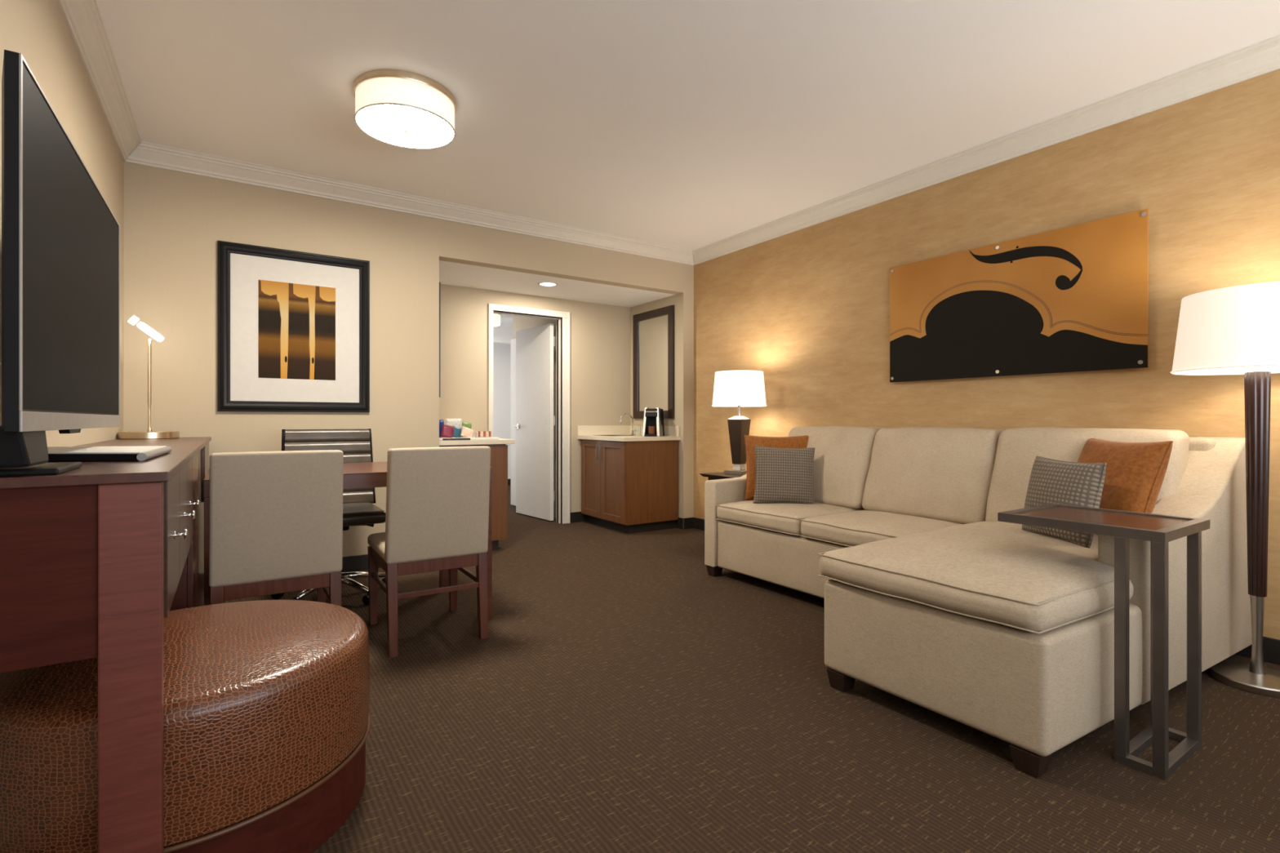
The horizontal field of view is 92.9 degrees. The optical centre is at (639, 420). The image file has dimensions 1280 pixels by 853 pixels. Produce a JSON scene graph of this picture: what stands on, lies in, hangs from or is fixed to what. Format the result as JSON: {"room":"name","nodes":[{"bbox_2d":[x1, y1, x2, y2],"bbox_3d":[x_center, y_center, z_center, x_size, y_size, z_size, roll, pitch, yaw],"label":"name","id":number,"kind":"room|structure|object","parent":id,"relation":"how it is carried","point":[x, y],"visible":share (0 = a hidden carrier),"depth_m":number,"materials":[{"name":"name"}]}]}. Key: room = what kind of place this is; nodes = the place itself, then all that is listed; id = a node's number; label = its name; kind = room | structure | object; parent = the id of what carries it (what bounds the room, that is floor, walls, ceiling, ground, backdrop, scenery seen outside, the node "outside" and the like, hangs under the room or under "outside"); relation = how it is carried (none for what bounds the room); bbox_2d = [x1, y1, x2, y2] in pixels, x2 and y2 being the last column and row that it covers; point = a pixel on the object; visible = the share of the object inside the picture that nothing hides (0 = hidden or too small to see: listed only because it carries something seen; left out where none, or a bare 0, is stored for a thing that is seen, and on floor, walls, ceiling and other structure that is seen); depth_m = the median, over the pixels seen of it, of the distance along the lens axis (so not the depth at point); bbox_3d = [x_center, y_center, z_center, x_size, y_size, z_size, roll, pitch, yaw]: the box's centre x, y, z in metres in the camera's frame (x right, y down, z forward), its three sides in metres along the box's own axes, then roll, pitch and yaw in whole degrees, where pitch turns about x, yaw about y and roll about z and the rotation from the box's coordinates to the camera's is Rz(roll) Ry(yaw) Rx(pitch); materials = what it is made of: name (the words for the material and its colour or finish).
{"room":"hotel room","nodes":[
{"label":"hotel room","id":0,"kind":"room"},
{"bbox_2d":[0,0,124,446],"bbox_3d":[-1.349,-0.287,0.935,0.150,2.674,6.456,0,0,-34],"label":"wall","id":1,"kind":"structure","parent":0,"point":[38,30],"depth_m":2.36,"materials":[{"name":"beige paint"}]},
{"bbox_2d":[56,0,141,161],"bbox_3d":[-1.216,-1.569,0.951,0.088,0.110,6.336,0,0,-34],"label":"trim","id":2,"kind":"structure","parent":1,"relation":"attached to","point":[82,18],"depth_m":2.70,"materials":[{"name":"white paint"}]},
{"bbox_2d":[124,161,693,556],"bbox_3d":[-1.219,-0.287,4.839,4.420,2.674,0.120,0,0,-34],"label":"wall","id":3,"kind":"structure","parent":0,"point":[174,221],"depth_m":4.14,"materials":[{"name":"beige paint"}]},
{"bbox_2d":[217,240,369,412],"bbox_3d":[-2.270,-0.591,4.037,0.880,1.065,0.034,0,0,-34],"label":"framed picture","id":4,"kind":"object","parent":3,"relation":"attached to","point":[293,326],"visible":1,"depth_m":4.02},
{"bbox_2d":[257,280,335,380],"bbox_3d":[-2.274,-0.592,4.045,0.449,0.633,0.002,0,0,-34],"label":"print","id":5,"kind":"object","parent":4,"relation":"attached to","point":[296,319],"depth_m":4.04},
{"bbox_2d":[125,141,693,265],"bbox_3d":[-1.223,-1.569,4.710,4.270,0.110,0.088,0,0,-34],"label":"trim","id":6,"kind":"structure","parent":3,"relation":"attached to","point":[146,153],"depth_m":4.30,"materials":[{"name":"white paint"}]},
{"bbox_2d":[341,511,693,572],"bbox_3d":[-1.511,0.997,5.127,4.257,0.106,0.950,0,0,-34],"label":"baseboard","id":7,"kind":"structure","parent":3,"relation":"attached to","point":[358,562],"depth_m":4.28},
{"bbox_2d":[493,343,511,479],"bbox_3d":[-2.739,-0.200,9.545,4.900,2.500,0.100,0,0,-34],"label":"wall","id":8,"kind":"structure","parent":0,"point":[501,353],"depth_m":9.83,"materials":[{"name":"paint"}]},
{"bbox_2d":[493,324,512,344],"bbox_3d":[-2.557,-1.310,8.914,4.300,0.280,0.150,0,0,-34],"label":"wall","id":9,"kind":"structure","parent":0,"point":[502,334],"depth_m":9.16,"materials":[{"name":"paint"}]},
{"bbox_2d":[500,314,512,324],"bbox_3d":[-1.845,-1.500,8.214,4.900,0.100,4.307,0,0,-34],"label":"ceiling","id":10,"kind":"structure","parent":0,"point":[504,318],"depth_m":8.74,"materials":[{"name":"white paint"}]},
{"bbox_2d":[493,313,501,326],"bbox_3d":[-2.110,-1.359,8.160,0.480,0.182,0.480,0,0,-34],"label":"ceiling light","id":11,"kind":"object","parent":10,"relation":"attached to","point":[496,317],"visible":0.23,"depth_m":8.08,"materials":[{"name":"white"}]},
{"bbox_2d":[439,284,630,523],"bbox_3d":[-1.102,-0.250,6.046,2.524,2.600,0.120,0,0,-34],"label":"wall","id":12,"kind":"structure","parent":0,"point":[600,333],"depth_m":6.24,"materials":[{"name":"beige paint"}]},
{"bbox_2d":[488,303,569,524],"bbox_3d":[-1.110,-0.028,6.031,0.855,2.155,0.156,0,0,-34],"label":"trim","id":13,"kind":"structure","parent":12,"relation":"attached to","point":[537,313],"depth_m":6.18,"materials":[{"name":"white wood"}]},
{"bbox_2d":[514,323,555,520],"bbox_3d":[-1.142,0.017,6.577,0.162,2.043,0.761,0,0,-39],"label":"door","id":14,"kind":"structure","parent":12,"relation":"in","point":[535,417],"depth_m":6.54,"materials":[{"name":"white wood"}]},
{"bbox_2d":[577,425,630,435],"bbox_3d":[-0.378,0.105,6.448,0.635,0.100,0.019,0,0,-34],"label":"backsplash","id":15,"kind":"structure","parent":12,"relation":"attached to","point":[591,429],"depth_m":6.44,"materials":[{"name":"beige stone"}]},
{"bbox_2d":[512,315,556,518],"bbox_3d":[-1.130,-0.200,6.971,0.100,2.500,1.447,0,0,-34],"label":"wall","id":16,"kind":"structure","parent":0,"point":[519,322],"depth_m":6.59,"materials":[{"name":"beige paint"}]},
{"bbox_2d":[511,338,515,506],"bbox_3d":[-1.435,0.021,7.314,0.162,2.033,0.500,0,0,-36],"label":"door","id":17,"kind":"structure","parent":16,"relation":"in","point":[513,341],"depth_m":7.43,"materials":[{"name":"white wood"}]},
{"bbox_2d":[439,260,674,307],"bbox_3d":[-0.840,-1.285,5.657,2.524,0.100,0.817,0,0,-34],"label":"ceiling","id":18,"kind":"structure","parent":0,"point":[452,273],"depth_m":5.62,"materials":[{"name":"paint"}]},
{"bbox_2d":[537,281,558,286],"bbox_3d":[-0.834,-1.232,5.505,0.184,0.005,0.184,0,0,-34],"label":"recessed light","id":19,"kind":"object","parent":18,"relation":"in","point":[543,283],"visible":1,"depth_m":5.51,"materials":[{"name":"white glass"}]},
{"bbox_2d":[630,294,675,426],"bbox_3d":[0.166,-0.092,6.333,0.100,2.285,0.817,0,0,-34],"label":"wall","id":20,"kind":"structure","parent":0,"point":[670,300],"depth_m":6.31,"materials":[{"name":"beige paint"}]},
{"bbox_2d":[632,305,674,418],"bbox_3d":[0.132,-0.578,6.271,0.023,1.115,0.709,0,0,-34],"label":"mirror","id":21,"kind":"object","parent":20,"relation":"attached to","point":[653,331],"visible":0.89,"depth_m":6.26,"materials":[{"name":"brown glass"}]},
{"bbox_2d":[630,425,679,436],"bbox_3d":[0.134,0.105,6.272,0.019,0.100,0.882,0,0,-34],"label":"backsplash","id":22,"kind":"structure","parent":20,"relation":"attached to","point":[668,430],"depth_m":5.99,"materials":[{"name":"beige stone"}]},
{"bbox_2d":[95,0,1279,250],"bbox_3d":[0.528,-1.674,2.105,4.570,0.100,6.606,0,0,-34],"label":"ceiling","id":23,"kind":"structure","parent":0,"point":[691,125],"depth_m":2.91,"materials":[{"name":"white paint"}]},
{"bbox_2d":[353,69,456,149],"bbox_3d":[-1.172,-1.533,3.050,0.480,0.182,0.480,0,0,-34],"label":"ceiling light","id":24,"kind":"object","parent":23,"relation":"attached to","point":[403,108],"visible":1,"depth_m":2.92,"materials":[{"name":"white"}]},
{"bbox_2d":[356,104,453,147],"bbox_3d":[-1.172,-1.467,3.050,0.452,0.014,0.452,0,0,-34],"label":"diffuser","id":25,"kind":"object","parent":24,"relation":"attached to","point":[405,126],"depth_m":3.01,"materials":[{"name":"white"}]},
{"bbox_2d":[202,484,1279,852],"bbox_3d":[-0.284,1.100,4.839,6.273,0.100,12.050,0,0,-34],"label":"floor","id":26,"kind":"structure","parent":0,"point":[621,695],"depth_m":1.98,"materials":[{"name":"carpet"}]},
{"bbox_2d":[0,436,211,852],"bbox_3d":[-1.965,0.576,2.377,0.432,0.948,3.083,0,0,-34],"label":"desk","id":27,"kind":"object","parent":26,"relation":"on","point":[95,556],"visible":0.84,"depth_m":1.17,"materials":[{"name":"brown wood"}]},
{"bbox_2d":[0,49,119,476],"bbox_3d":[-1.442,-0.265,1.461,0.223,0.734,1.110,0,0,-34],"label":"television","id":28,"kind":"object","parent":27,"relation":"on","point":[60,236],"visible":1,"depth_m":1.21,"materials":[{"name":"black plastic"}]},
{"bbox_2d":[47,445,172,461],"bbox_3d":[-1.510,0.090,1.668,0.334,0.023,0.545,0,0,-34],"label":"folder","id":29,"kind":"object","parent":27,"relation":"on","point":[55,453],"visible":0.8,"depth_m":1.52,"materials":[{"name":"white paper"}]},
{"bbox_2d":[117,315,179,439],"bbox_3d":[-2.761,-0.237,3.422,0.270,0.679,0.270,0,0,-34],"label":"desk lamp","id":30,"kind":"object","parent":27,"relation":"on","point":[148,434],"visible":0.98,"depth_m":3.40,"materials":[{"name":"white metal"}]},
{"bbox_2d":[0,600,370,852],"bbox_3d":[-1.175,0.806,1.614,0.842,0.488,0.842,0,0,-34],"label":"ottoman","id":31,"kind":"object","parent":26,"relation":"on","point":[267,718],"visible":0.81,"depth_m":1.36,"materials":[{"name":"leather"}]},
{"bbox_2d":[208,449,343,606],"bbox_3d":[-1.587,0.587,2.649,0.464,0.927,0.592,0,0,-34],"label":"dining chair","id":32,"kind":"object","parent":26,"relation":"on","point":[276,517],"visible":0.89,"depth_m":2.42,"materials":[{"name":"beige fabric"}]},
{"bbox_2d":[271,428,386,604],"bbox_3d":[-1.821,0.551,3.637,0.647,0.996,0.643,0,0,-34],"label":"office chair","id":33,"kind":"object","parent":26,"relation":"on","point":[356,444],"visible":0.38,"depth_m":3.77,"materials":[{"name":"leather"}]},
{"bbox_2d":[204,461,492,619],"bbox_3d":[-1.511,0.648,3.190,1.240,0.803,0.780,0,0,-34],"label":"dining table","id":34,"kind":"object","parent":26,"relation":"on","point":[364,474],"visible":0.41,"depth_m":2.90,"materials":[{"name":"brown wood"}]},
{"bbox_2d":[367,446,490,657],"bbox_3d":[-1.061,0.587,3.027,0.464,0.927,0.592,0,0,-33],"label":"dining chair","id":35,"kind":"object","parent":26,"relation":"on","point":[437,518],"visible":1,"depth_m":2.80,"materials":[{"name":"beige fabric"}]},
{"bbox_2d":[439,444,507,551],"bbox_3d":[-1.533,0.621,5.150,0.603,0.858,0.859,0,0,-34],"label":"bar cabinet","id":36,"kind":"object","parent":26,"relation":"on","point":[499,452],"visible":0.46,"depth_m":4.90,"materials":[{"name":"brown wood"}]},
{"bbox_2d":[439,438,514,445],"bbox_3d":[-1.525,0.173,5.149,0.618,0.036,0.894,0,0,-34],"label":"countertop","id":37,"kind":"structure","parent":36,"relation":"on","point":[500,441],"depth_m":4.78,"materials":[{"name":"beige stone"}]},
{"bbox_2d":[442,438,470,440],"bbox_3d":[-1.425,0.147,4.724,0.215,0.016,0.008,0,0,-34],"label":"tray","id":38,"kind":"object","parent":37,"relation":"on","point":[443,439],"visible":1,"depth_m":4.71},
{"bbox_2d":[439,436,498,440],"bbox_3d":[-1.412,0.146,4.889,0.490,0.016,0.250,0,0,-34],"label":"tray","id":39,"kind":"object","parent":37,"relation":"on","point":[473,437],"visible":0.43,"depth_m":4.82,"materials":[{"name":"white paper"}]},
{"bbox_2d":[439,419,444,437],"bbox_3d":[-1.604,0.066,4.837,0.052,0.149,0.122,0,0,45],"label":"snack packet","id":40,"kind":"object","parent":39,"relation":"on","point":[441,421],"visible":0.23,"depth_m":4.83,"materials":[{"name":"blue plastic"}]},
{"bbox_2d":[440,424,453,438],"bbox_3d":[-1.519,0.088,4.797,0.102,0.110,0.041,0,0,-23],"label":"snack packet","id":41,"kind":"object","parent":39,"relation":"on","point":[447,431],"visible":0.98,"depth_m":4.79,"materials":[{"name":"red plastic"}]},
{"bbox_2d":[445,418,462,436],"bbox_3d":[-1.509,0.060,4.935,0.135,0.149,0.044,0,0,-34],"label":"snack packet","id":42,"kind":"object","parent":39,"relation":"on","point":[455,422],"visible":0.42,"depth_m":4.93,"materials":[{"name":"white plastic"}]},
{"bbox_2d":[452,425,461,437],"bbox_3d":[-1.469,0.095,4.860,0.102,0.108,0.043,0,0,-40],"label":"snack packet","id":43,"kind":"object","parent":39,"relation":"on","point":[457,431],"visible":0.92,"depth_m":4.85,"materials":[{"name":"blue plastic"}]},
{"bbox_2d":[460,426,473,437],"bbox_3d":[-1.382,0.099,4.869,0.121,0.109,0.057,0,0,-34],"label":"snack packet","id":44,"kind":"object","parent":39,"relation":"on","point":[466,432],"visible":0.91,"depth_m":4.85,"materials":[{"name":"beige plastic"}]},
{"bbox_2d":[462,422,471,436],"bbox_3d":[-1.415,0.076,4.966,0.040,0.131,0.106,0,0,39],"label":"snack packet","id":45,"kind":"object","parent":39,"relation":"on","point":[468,425],"visible":0.39,"depth_m":4.96,"materials":[{"name":"green plastic"}]},
{"bbox_2d":[475,431,491,437],"bbox_3d":[-1.278,0.113,4.958,0.120,0.050,0.064,0,0,-34],"label":"box","id":46,"kind":"object","parent":39,"relation":"on","point":[482,433],"visible":1,"depth_m":4.93,"materials":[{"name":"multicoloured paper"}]},
{"bbox_2d":[581,439,678,533],"bbox_3d":[-0.140,0.621,6.086,0.655,0.858,0.859,0,0,-34],"label":"bar cabinet","id":47,"kind":"object","parent":26,"relation":"on","point":[629,487],"visible":0.94,"depth_m":5.78,"materials":[{"name":"brown wood"}]},
{"bbox_2d":[577,425,680,441],"bbox_3d":[-0.126,0.158,6.090,0.654,0.205,0.894,0,0,-34],"label":"countertop","id":48,"kind":"structure","parent":47,"relation":"on","point":[606,433],"depth_m":6.16,"materials":[{"name":"beige stone"}]},
{"bbox_2d":[592,435,634,436],"bbox_3d":[-0.239,0.205,6.165,0.344,0.109,0.364,0,0,-34],"label":"sink","id":49,"kind":"object","parent":48,"relation":"in","point":[593,435],"depth_m":6.26,"materials":[{"name":"silver metal"}]},
{"bbox_2d":[619,413,634,435],"bbox_3d":[-0.131,0.041,6.303,0.175,0.228,0.085,0,0,-14],"label":"faucet","id":50,"kind":"object","parent":48,"relation":"on","point":[630,415],"visible":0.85,"depth_m":6.32,"materials":[{"name":"silver metal"}]},
{"bbox_2d":[634,425,640,435],"bbox_3d":[-0.025,0.100,5.953,0.068,0.110,0.068,0,0,-34],"label":"drinking glass","id":51,"kind":"object","parent":48,"relation":"on","point":[637,428],"visible":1,"depth_m":5.93,"materials":[{"name":"white"}]},
{"bbox_2d":[637,424,643,435],"bbox_3d":[-0.004,0.100,6.057,0.068,0.110,0.068,0,0,-34],"label":"drinking glass","id":52,"kind":"object","parent":48,"relation":"on","point":[637,424],"visible":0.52,"depth_m":6.04,"materials":[{"name":"white"}]},
{"bbox_2d":[641,407,664,436],"bbox_3d":[0.133,0.015,5.962,0.176,0.279,0.264,0,0,14],"label":"coffee maker","id":53,"kind":"object","parent":48,"relation":"on","point":[652,416],"visible":1,"depth_m":5.88,"materials":[{"name":"black plastic"}]},
{"bbox_2d":[644,434,657,436],"bbox_3d":[0.113,0.144,5.885,0.120,0.019,0.105,0,0,14],"label":"drip tray","id":54,"kind":"object","parent":53,"relation":"on","point":[645,435],"depth_m":5.83,"materials":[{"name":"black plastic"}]},
{"bbox_2d":[648,426,655,434],"bbox_3d":[0.115,0.095,5.892,0.072,0.078,0.072,0,0,-34],"label":"mug","id":55,"kind":"object","parent":53,"relation":"on","point":[651,429],"visible":0.99,"depth_m":5.86,"materials":[{"name":"orange ceramic"}]},
{"bbox_2d":[699,471,743,479],"bbox_3d":[0.887,0.740,4.843,0.583,0.620,0.598,0,0,-34],"label":"end table","id":56,"kind":"object","parent":26,"relation":"on","point":[721,475],"visible":0.05,"depth_m":4.82,"materials":[{"name":"brown wood"}]},
{"bbox_2d":[711,369,766,475],"bbox_3d":[0.800,0.020,4.906,0.439,0.820,0.439,0,0,-34],"label":"table lamp","id":57,"kind":"object","parent":56,"relation":"on","point":[739,388],"visible":0.99,"depth_m":4.79,"materials":[{"name":"white fabric"}]},
{"bbox_2d":[704,426,1252,778],"bbox_3d":[1.250,0.542,3.193,1.814,1.016,2.494,0,0,-34],"label":"sectional sofa","id":58,"kind":"object","parent":26,"relation":"on","point":[1004,631],"visible":0.83,"depth_m":2.35,"materials":[{"name":"fabric"}]},
{"bbox_2d":[744,435,808,500],"bbox_3d":[0.949,0.325,4.180,0.460,0.447,0.206,0,0,4],"label":"cushion","id":59,"kind":"object","parent":58,"relation":"on","point":[797,442],"visible":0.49,"depth_m":4.15,"materials":[{"name":"orange fabric"}]},
{"bbox_2d":[753,445,814,503],"bbox_3d":[0.940,0.359,3.965,0.408,0.389,0.171,0,0,2],"label":"cushion","id":60,"kind":"object","parent":58,"relation":"on","point":[783,475],"visible":0.95,"depth_m":3.91,"materials":[{"name":"fabric"}]},
{"bbox_2d":[716,499,865,534],"bbox_3d":[1.003,0.600,3.959,0.763,0.135,0.725,0,0,-34],"label":"seat cushion","id":61,"kind":"object","parent":58,"relation":"on","point":[767,518],"depth_m":3.76,"materials":[{"name":"fabric"}]},
{"bbox_2d":[787,426,883,509],"bbox_3d":[1.273,0.296,4.112,0.366,0.515,0.734,0,0,-34],"label":"cushion","id":62,"kind":"object","parent":58,"relation":"on","point":[843,455],"depth_m":3.89,"materials":[{"name":"fabric"}]},
{"bbox_2d":[800,510,964,546],"bbox_3d":[1.410,0.601,3.352,0.764,0.134,0.747,0,0,-34],"label":"seat cushion","id":63,"kind":"object","parent":58,"relation":"on","point":[847,527],"depth_m":3.25,"materials":[{"name":"fabric"}]},
{"bbox_2d":[862,426,1003,524],"bbox_3d":[1.677,0.295,3.506,0.364,0.513,0.742,0,0,-34],"label":"cushion","id":64,"kind":"object","parent":58,"relation":"on","point":[942,474],"depth_m":3.38,"materials":[{"name":"fabric"}]},
{"bbox_2d":[818,520,1133,631],"bbox_3d":[1.545,0.554,2.483,1.511,0.153,0.854,0,0,-34],"label":"seat cushion","id":65,"kind":"object","parent":58,"relation":"on","point":[994,575],"depth_m":2.07,"materials":[{"name":"fabric"}]},
{"bbox_2d":[1022,456,1106,548],"bbox_3d":[1.757,0.332,2.533,0.169,0.350,0.320,0,0,-11],"label":"cushion","id":66,"kind":"object","parent":58,"relation":"on","point":[1051,481],"visible":0.73,"depth_m":2.46,"materials":[{"name":"grey fabric"}]},
{"bbox_2d":[985,426,1189,521],"bbox_3d":[2.090,0.293,2.895,0.365,0.518,0.750,0,0,-34],"label":"cushion","id":67,"kind":"object","parent":58,"relation":"on","point":[1012,453],"depth_m":2.96,"materials":[{"name":"fabric"}]},
{"bbox_2d":[1076,438,1173,513],"bbox_3d":[2.033,0.287,2.622,0.222,0.412,0.426,0,0,-2],"label":"cushion","id":68,"kind":"object","parent":58,"relation":"on","point":[1135,472],"visible":0.61,"depth_m":2.47,"materials":[{"name":"orange fabric"}]},
{"bbox_2d":[997,503,1209,779],"bbox_3d":[1.580,0.689,2.088,0.428,0.722,0.467,0,0,-34],"label":"side table","id":69,"kind":"object","parent":26,"relation":"on","point":[1159,530],"visible":1,"depth_m":1.88,"materials":[{"name":"brown wood"}]},
{"bbox_2d":[1169,280,1279,697],"bbox_3d":[2.465,0.269,2.428,0.525,1.562,0.525,0,0,-34],"label":"floor lamp","id":70,"kind":"object","parent":26,"relation":"on","point":[1235,330],"visible":0.99,"depth_m":2.40,"materials":[{"name":"silver metal"}]},
{"bbox_2d":[1253,366,1262,371],"bbox_3d":[2.465,-0.252,2.428,0.040,0.117,0.040,0,0,-34],"label":"socket","id":71,"kind":"object","parent":70,"relation":"attached to","point":[1255,368],"depth_m":2.42,"materials":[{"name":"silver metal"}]},
{"bbox_2d":[693,68,1279,639],"bbox_3d":[2.353,-0.287,3.350,0.150,2.674,6.336,0,0,-34],"label":"wall","id":72,"kind":"structure","parent":0,"point":[807,308],"depth_m":3.48,"materials":[{"name":"gold wallpaper"}]},
{"bbox_2d":[692,34,1279,265],"bbox_3d":[2.255,-1.569,3.284,0.088,0.110,6.336,0,0,-34],"label":"trim","id":73,"kind":"structure","parent":72,"relation":"attached to","point":[1262,57],"depth_m":3.35,"materials":[{"name":"white paint"}]},
{"bbox_2d":[693,517,1279,664],"bbox_3d":[2.286,0.997,3.305,0.013,0.106,6.336,0,0,-34],"label":"baseboard","id":74,"kind":"structure","parent":72,"relation":"attached to","point":[1271,646],"depth_m":2.64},
{"bbox_2d":[889,208,1148,382],"bbox_3d":[2.100,-0.646,3.556,0.040,0.777,1.401,0,0,-34],"label":"wall art","id":75,"kind":"object","parent":72,"relation":"attached to","point":[1074,298],"visible":1,"depth_m":3.40,"materials":[{"name":"orange metal"}]},
{"bbox_3d":[-1.846,-0.093,4.982,0.100,2.285,0.817,0,0,-34],"label":"wall","id":76,"kind":"structure","parent":0,"visible":0},
{"bbox_2d":[439,281,439,397],"bbox_3d":[-1.770,-0.629,5.007,0.054,0.898,0.686,0,0,-34],"label":"mirror","id":77,"kind":"object","parent":76,"relation":"attached to","point":[439,282],"visible":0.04,"depth_m":4.74,"materials":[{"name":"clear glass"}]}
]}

